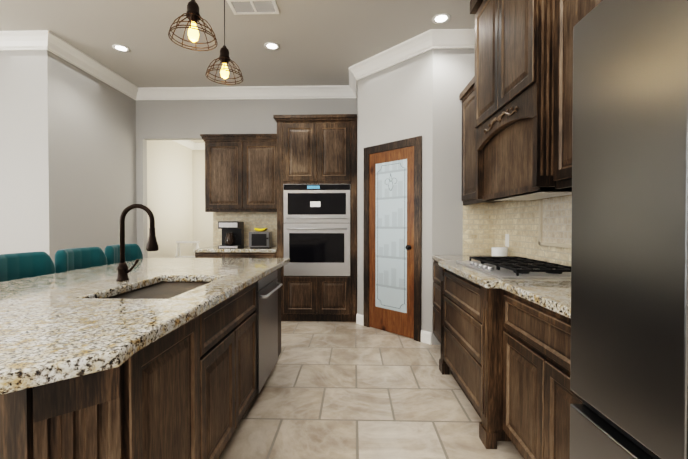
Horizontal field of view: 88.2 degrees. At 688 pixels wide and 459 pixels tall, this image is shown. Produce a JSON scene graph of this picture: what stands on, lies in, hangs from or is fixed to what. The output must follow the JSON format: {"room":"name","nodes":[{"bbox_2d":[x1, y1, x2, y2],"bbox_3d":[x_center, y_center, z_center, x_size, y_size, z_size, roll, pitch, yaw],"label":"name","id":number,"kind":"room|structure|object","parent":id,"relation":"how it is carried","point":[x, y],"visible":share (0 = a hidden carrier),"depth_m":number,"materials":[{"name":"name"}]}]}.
{"room":"kitchen","nodes":[
{"label":"kitchen","id":0,"kind":"room"},
{"bbox_2d":[0,50,39,253],"bbox_3d":[-4.571,-0.404,3.785,2.800,3.200,0.100,0,1,2],"label":"wall","id":1,"kind":"structure","parent":0,"point":[19,182],"depth_m":3.70,"materials":[{"name":"grey paint"}]},
{"bbox_2d":[38,50,192,264],"bbox_3d":[-3.074,-0.425,5.389,0.104,3.200,3.390,0,1,2],"label":"wall","id":2,"kind":"structure","parent":0,"point":[87,159],"depth_m":4.38,"materials":[{"name":"grey paint"}]},
{"bbox_2d":[136,100,147,258],"bbox_3d":[-2.981,-0.423,5.231,0.100,3.200,0.100,0,1,2],"label":"wall","id":3,"kind":"structure","parent":2,"relation":"attached to","point":[141,170],"depth_m":5.18,"materials":[{"name":"grey paint"}]},
{"bbox_2d":[172,140,194,149],"bbox_3d":[-2.956,-1.615,6.115,0.090,0.119,1.700,0,1,2],"label":"crown molding","id":4,"kind":"structure","parent":2,"relation":"attached to","point":[190,144],"depth_m":6.67,"materials":[{"name":"white paint"}]},
{"bbox_2d":[191,140,204,142],"bbox_3d":[-2.404,-1.706,6.148,1.400,0.060,1.800,0,1,2],"label":"ceiling","id":5,"kind":"structure","parent":0,"point":[198,141],"depth_m":6.79,"materials":[{"name":"beige paint"}]},
{"bbox_2d":[192,150,212,255],"bbox_3d":[-2.416,-0.267,7.018,1.330,2.840,0.100,0,1,2],"label":"wall","id":6,"kind":"structure","parent":0,"point":[202,226],"depth_m":6.98,"materials":[{"name":"beige paint"}]},
{"bbox_2d":[195,143,204,149],"bbox_3d":[-2.424,-1.625,6.905,0.930,0.119,0.090,0,1,2],"label":"crown molding","id":7,"kind":"structure","parent":6,"relation":"attached to","point":[198,146],"depth_m":6.92,"materials":[{"name":"white"}]},
{"bbox_2d":[0,0,474,87],"bbox_3d":[-2.281,-1.998,1.039,7.730,0.060,8.400,0,1,2],"label":"ceiling","id":8,"kind":"structure","parent":0,"point":[324,42],"depth_m":3.60,"materials":[{"name":"grey paint"}]},
{"bbox_2d":[112,44,129,51],"bbox_3d":[-2.466,-2.003,3.925,0.164,0.006,0.164,0,1,-13],"label":"recessed light","id":9,"kind":"object","parent":8,"relation":"in","point":[120,48],"depth_m":3.92,"materials":[{"name":"white"}]},
{"bbox_2d":[168,0,217,50],"bbox_3d":[-0.943,-1.581,2.217,0.286,0.804,0.286,0,1,2],"label":"pendant light","id":10,"kind":"object","parent":8,"relation":"hanging from","point":[192,15],"visible":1,"depth_m":2.20,"materials":[{"name":"black metal"}]},
{"bbox_2d":[205,0,242,84],"bbox_3d":[-0.942,-1.591,2.798,0.286,0.800,0.286,0,1,2],"label":"pendant light","id":11,"kind":"object","parent":8,"relation":"hanging from","point":[224,58],"visible":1,"depth_m":2.79,"materials":[{"name":"black metal"}]},
{"bbox_2d":[226,0,279,14],"bbox_3d":[-0.807,-1.990,3.164,0.420,0.012,0.220,0,1,2],"label":"ceiling vent","id":12,"kind":"object","parent":8,"relation":"in","point":[243,7],"visible":1,"depth_m":3.17,"materials":[{"name":"white metal"}]},
{"bbox_2d":[264,42,279,49],"bbox_3d":[-0.787,-2.002,3.878,0.164,0.006,0.164,0,1,-13],"label":"recessed light","id":13,"kind":"object","parent":8,"relation":"in","point":[269,45],"depth_m":3.88,"materials":[{"name":"white"}]},
{"bbox_2d":[432,13,449,23],"bbox_3d":[0.920,-1.995,3.361,0.164,0.006,0.164,-1,1,-43],"label":"recessed light","id":14,"kind":"object","parent":8,"relation":"in","point":[442,18],"depth_m":3.36,"materials":[{"name":"white"}]},
{"bbox_2d":[142,98,356,139],"bbox_3d":[-0.666,-0.422,5.167,4.530,3.200,0.100,0,1,2],"label":"wall","id":15,"kind":"structure","parent":0,"point":[245,116],"depth_m":5.13,"materials":[{"name":"grey paint"}]},
{"bbox_2d":[200,134,276,211],"bbox_3d":[-1.393,-0.762,4.948,1.080,1.045,0.362,0,1,2],"label":"upper cabinet","id":16,"kind":"object","parent":15,"relation":"attached to","point":[240,172],"visible":0.83,"depth_m":4.79,"materials":[{"name":"brown wood"}]},
{"bbox_2d":[213,212,276,245],"bbox_3d":[-1.368,-0.021,5.137,1.060,0.523,0.009,0,1,2],"label":"backsplash","id":17,"kind":"structure","parent":15,"relation":"attached to","point":[259,220],"depth_m":5.13,"materials":[{"name":"tile"}]},
{"bbox_2d":[357,81,357,118],"bbox_3d":[0.228,-0.417,4.775,0.100,3.200,0.633,0,1,2],"label":"wall","id":18,"kind":"structure","parent":0,"point":[357,99],"depth_m":4.46,"materials":[{"name":"grey paint"}]},
{"bbox_2d":[219,321,523,458],"bbox_3d":[-2.256,1.250,1.981,7.730,0.060,10.200,0,1,2],"label":"floor","id":19,"kind":"structure","parent":0,"point":[339,390],"depth_m":2.45,"materials":[{"name":"tile"}]},
{"bbox_2d":[0,252,55,281],"bbox_3d":[-1.830,0.682,2.162,0.458,1.071,0.484,0,1,2],"label":"stool","id":20,"kind":"object","parent":19,"relation":"on","point":[14,266],"visible":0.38,"depth_m":2.21,"materials":[{"name":"teal fabric"}]},
{"bbox_2d":[55,247,106,272],"bbox_3d":[-1.816,0.676,2.662,0.458,1.071,0.484,0,1,2],"label":"stool","id":21,"kind":"object","parent":19,"relation":"on","point":[70,259],"visible":0.25,"depth_m":2.65,"materials":[{"name":"teal fabric"}]},
{"bbox_2d":[104,244,142,264],"bbox_3d":[-1.802,0.669,3.151,0.458,1.071,0.484,0,1,2],"label":"stool","id":22,"kind":"object","parent":19,"relation":"on","point":[133,252],"visible":0.17,"depth_m":3.19,"materials":[{"name":"teal fabric"}]},
{"bbox_2d":[0,262,289,458],"bbox_3d":[-1.031,0.773,2.037,1.000,0.892,2.327,0,1,2],"label":"kitchen island","id":23,"kind":"object","parent":19,"relation":"on","point":[163,358],"depth_m":1.27,"materials":[{"name":"brown wood"}]},
{"bbox_2d":[0,258,289,397],"bbox_3d":[-1.195,0.304,2.040,1.348,0.042,2.598,0,1,2],"label":"island countertop","id":24,"kind":"structure","parent":23,"relation":"on","point":[60,336],"depth_m":1.23,"materials":[{"name":"beige stone"}]},
{"bbox_2d":[116,204,158,280],"bbox_3d":[-1.151,0.070,1.975,0.233,0.428,0.064,0,1,2],"label":"faucet","id":25,"kind":"object","parent":24,"relation":"on","point":[123,271],"visible":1,"depth_m":1.96,"materials":[{"name":"black metal"}]},
{"bbox_2d":[104,278,211,297],"bbox_3d":[-0.929,0.421,1.843,0.422,0.210,0.712,0,1,2],"label":"sink","id":26,"kind":"object","parent":24,"relation":"in","point":[166,286],"depth_m":1.94,"materials":[{"name":"grey metal"}]},
{"bbox_2d":[175,241,199,257],"bbox_3d":[-2.629,0.683,6.001,0.428,0.974,0.497,0,1,2],"label":"table","id":27,"kind":"object","parent":19,"relation":"on","point":[178,247],"visible":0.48,"depth_m":5.91,"materials":[{"name":"white"}]},
{"bbox_2d":[194,246,276,257],"bbox_3d":[-1.378,0.715,4.832,1.063,0.935,0.632,0,1,2],"label":"base cabinet","id":28,"kind":"object","parent":19,"relation":"on","point":[217,252],"visible":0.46,"depth_m":4.53,"materials":[{"name":"brown wood"}]},
{"bbox_2d":[194,246,276,252],"bbox_3d":[-1.379,0.268,4.822,1.061,0.042,0.623,0,1,2],"label":"countertop","id":29,"kind":"structure","parent":28,"relation":"on","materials":[{"name":"stone"}]},
{"bbox_2d":[218,221,243,247],"bbox_3d":[-1.527,0.069,4.805,0.270,0.355,0.243,0,1,2],"label":"coffee maker","id":30,"kind":"object","parent":29,"relation":"on","point":[232,234],"visible":1,"depth_m":4.72,"materials":[{"name":"black plastic"}]},
{"bbox_2d":[249,228,271,247],"bbox_3d":[-1.127,0.112,4.795,0.270,0.270,0.202,0,1,2],"label":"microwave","id":31,"kind":"object","parent":29,"relation":"on","point":[260,239],"visible":1,"depth_m":4.71,"materials":[{"name":"silver metal"}]},
{"bbox_2d":[273,114,356,321],"bbox_3d":[-0.353,-0.130,4.762,1.050,2.625,0.693,0,1,2],"label":"tall cabinet","id":32,"kind":"object","parent":19,"relation":"on","point":[317,199],"visible":1,"depth_m":4.47,"materials":[{"name":"brown wood"}]},
{"bbox_2d":[433,263,439,336],"bbox_3d":[1.227,0.756,3.352,0.636,0.892,0.647,0,1,2],"label":"base cabinet","id":33,"kind":"object","parent":19,"relation":"on","point":[436,270],"depth_m":3.55,"materials":[{"name":"brown wood"}]},
{"bbox_2d":[436,267,499,448],"bbox_3d":[1.166,0.767,2.500,0.711,0.892,1.070,0,1,2],"label":"base cabinet","id":34,"kind":"object","parent":19,"relation":"on","point":[468,317],"depth_m":2.22,"materials":[{"name":"brown wood"}]},
{"bbox_2d":[500,299,582,458],"bbox_3d":[1.176,0.780,1.532,0.636,0.892,0.875,0,1,2],"label":"base cabinet","id":35,"kind":"object","parent":19,"relation":"on","point":[505,343],"depth_m":1.61,"materials":[{"name":"brown wood"}]},
{"bbox_2d":[432,255,570,330],"bbox_3d":[1.151,0.300,2.376,0.718,0.042,2.574,0,1,2],"label":"countertop","id":36,"kind":"structure","parent":35,"relation":"on","point":[550,299],"depth_m":1.81,"materials":[{"name":"beige stone"}]},
{"bbox_2d":[491,247,507,255],"bbox_3d":[1.415,0.215,3.226,0.140,0.105,0.140,0,1,2],"label":"crock","id":37,"kind":"object","parent":36,"relation":"on","point":[499,251],"visible":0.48,"depth_m":3.17,"materials":[{"name":"white ceramic"}]},
{"bbox_2d":[456,256,570,278],"bbox_3d":[1.180,0.251,2.493,0.520,0.052,0.900,0,1,2],"label":"cooktop","id":38,"kind":"object","parent":36,"relation":"in","point":[511,267],"visible":1,"depth_m":2.26,"materials":[{"name":"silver metal"}]},
{"bbox_2d":[570,0,687,458],"bbox_3d":[1.061,0.312,0.656,0.765,1.850,0.840,0,1,2],"label":"refrigerator","id":39,"kind":"object","parent":19,"relation":"on","point":[629,321],"visible":1,"depth_m":0.85,"materials":[{"name":"silver metal"}]},
{"bbox_2d":[357,49,432,338],"bbox_3d":[0.578,-0.408,4.100,0.100,3.200,1.085,-1,1,-43],"label":"wall","id":40,"kind":"structure","parent":0,"point":[395,102],"depth_m":3.94,"materials":[{"name":"grey paint"}]},
{"bbox_2d":[0,29,474,99],"bbox_3d":[-2.281,-1.895,1.040,7.530,0.144,8.200,0,1,2],"label":"crown molding","id":41,"kind":"structure","parent":40,"relation":"attached to","point":[419,44],"depth_m":4.24,"materials":[{"name":"white paint"}]},
{"bbox_2d":[364,136,421,341],"bbox_3d":[0.533,0.100,4.064,0.601,2.185,0.601,0,1,2],"label":"pantry door","id":42,"kind":"structure","parent":40,"relation":"in","point":[392,240],"depth_m":4.03,"materials":[{"name":"brown wood"}]},
{"bbox_2d":[356,314,431,344],"bbox_3d":[0.534,1.129,4.091,0.783,0.125,0.798,0,1,2],"label":"baseboard","id":43,"kind":"structure","parent":40,"relation":"attached to","point":[426,337],"depth_m":3.75,"materials":[{"name":"white"}]},
{"bbox_2d":[432,49,474,344],"bbox_3d":[1.237,-0.403,3.713,0.643,3.200,0.100,0,1,2],"label":"wall","id":44,"kind":"structure","parent":0,"point":[453,72],"depth_m":3.66,"materials":[{"name":"grey paint"}]},
{"bbox_2d":[463,203,494,254],"bbox_3d":[1.388,-0.009,3.660,0.320,0.538,0.009,0,1,2],"label":"backsplash","id":45,"kind":"structure","parent":44,"relation":"attached to","point":[478,228],"depth_m":3.65,"materials":[{"name":"tile"}]},
{"bbox_3d":[1.534,-0.368,1.004,0.100,3.200,8.300,0,1,2],"label":"wall","id":46,"kind":"structure","parent":0,"visible":0},
{"bbox_2d":[459,81,474,203],"bbox_3d":[1.331,-0.800,3.289,0.426,1.055,0.727,0,1,2],"label":"upper cabinet","id":47,"kind":"object","parent":46,"relation":"attached to","point":[468,137],"depth_m":3.46,"materials":[{"name":"brown wood"}]},
{"bbox_2d":[471,0,546,131],"bbox_3d":[1.298,-1.367,2.468,0.446,1.080,1.000,0,1,2],"label":"upper cabinet","id":48,"kind":"object","parent":46,"relation":"attached to","point":[511,35],"depth_m":2.36,"materials":[{"name":"brown wood"}]},
{"bbox_2d":[471,88,571,203],"bbox_3d":[1.298,-0.530,2.479,0.446,0.595,0.900,0,1,2],"label":"range hood","id":49,"kind":"object","parent":46,"relation":"attached to","point":[516,96],"depth_m":2.39,"materials":[{"name":"brown wood"}]},
{"bbox_2d":[494,199,570,265],"bbox_3d":[1.517,-0.054,2.366,0.009,0.663,2.584,0,1,2],"label":"backsplash","id":50,"kind":"structure","parent":46,"relation":"attached to","point":[517,222],"depth_m":3.02,"materials":[{"name":"tile"}]},
{"bbox_2d":[505,234,508,246],"bbox_3d":[1.537,0.102,3.341,0.004,0.120,0.080,0,1,2],"label":"electrical outlet plate","id":51,"kind":"object","parent":50,"relation":"attached to","point":[506,240],"visible":1,"depth_m":3.33,"materials":[{"name":"white plastic"}]},
{"bbox_2d":[538,195,571,247],"bbox_3d":[1.501,-0.110,2.349,0.020,0.470,0.780,0,1,2],"label":"insert","id":52,"kind":"object","parent":50,"relation":"attached to","point":[555,222],"visible":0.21,"depth_m":2.53,"materials":[{"name":"beige tile"}]},
{"bbox_2d":[543,0,601,187],"bbox_3d":[1.312,-1.075,1.745,0.377,1.645,0.453,0,1,2],"label":"upper cabinet","id":53,"kind":"object","parent":46,"relation":"attached to","point":[562,15],"depth_m":1.91,"materials":[{"name":"brown wood"}]}
]}

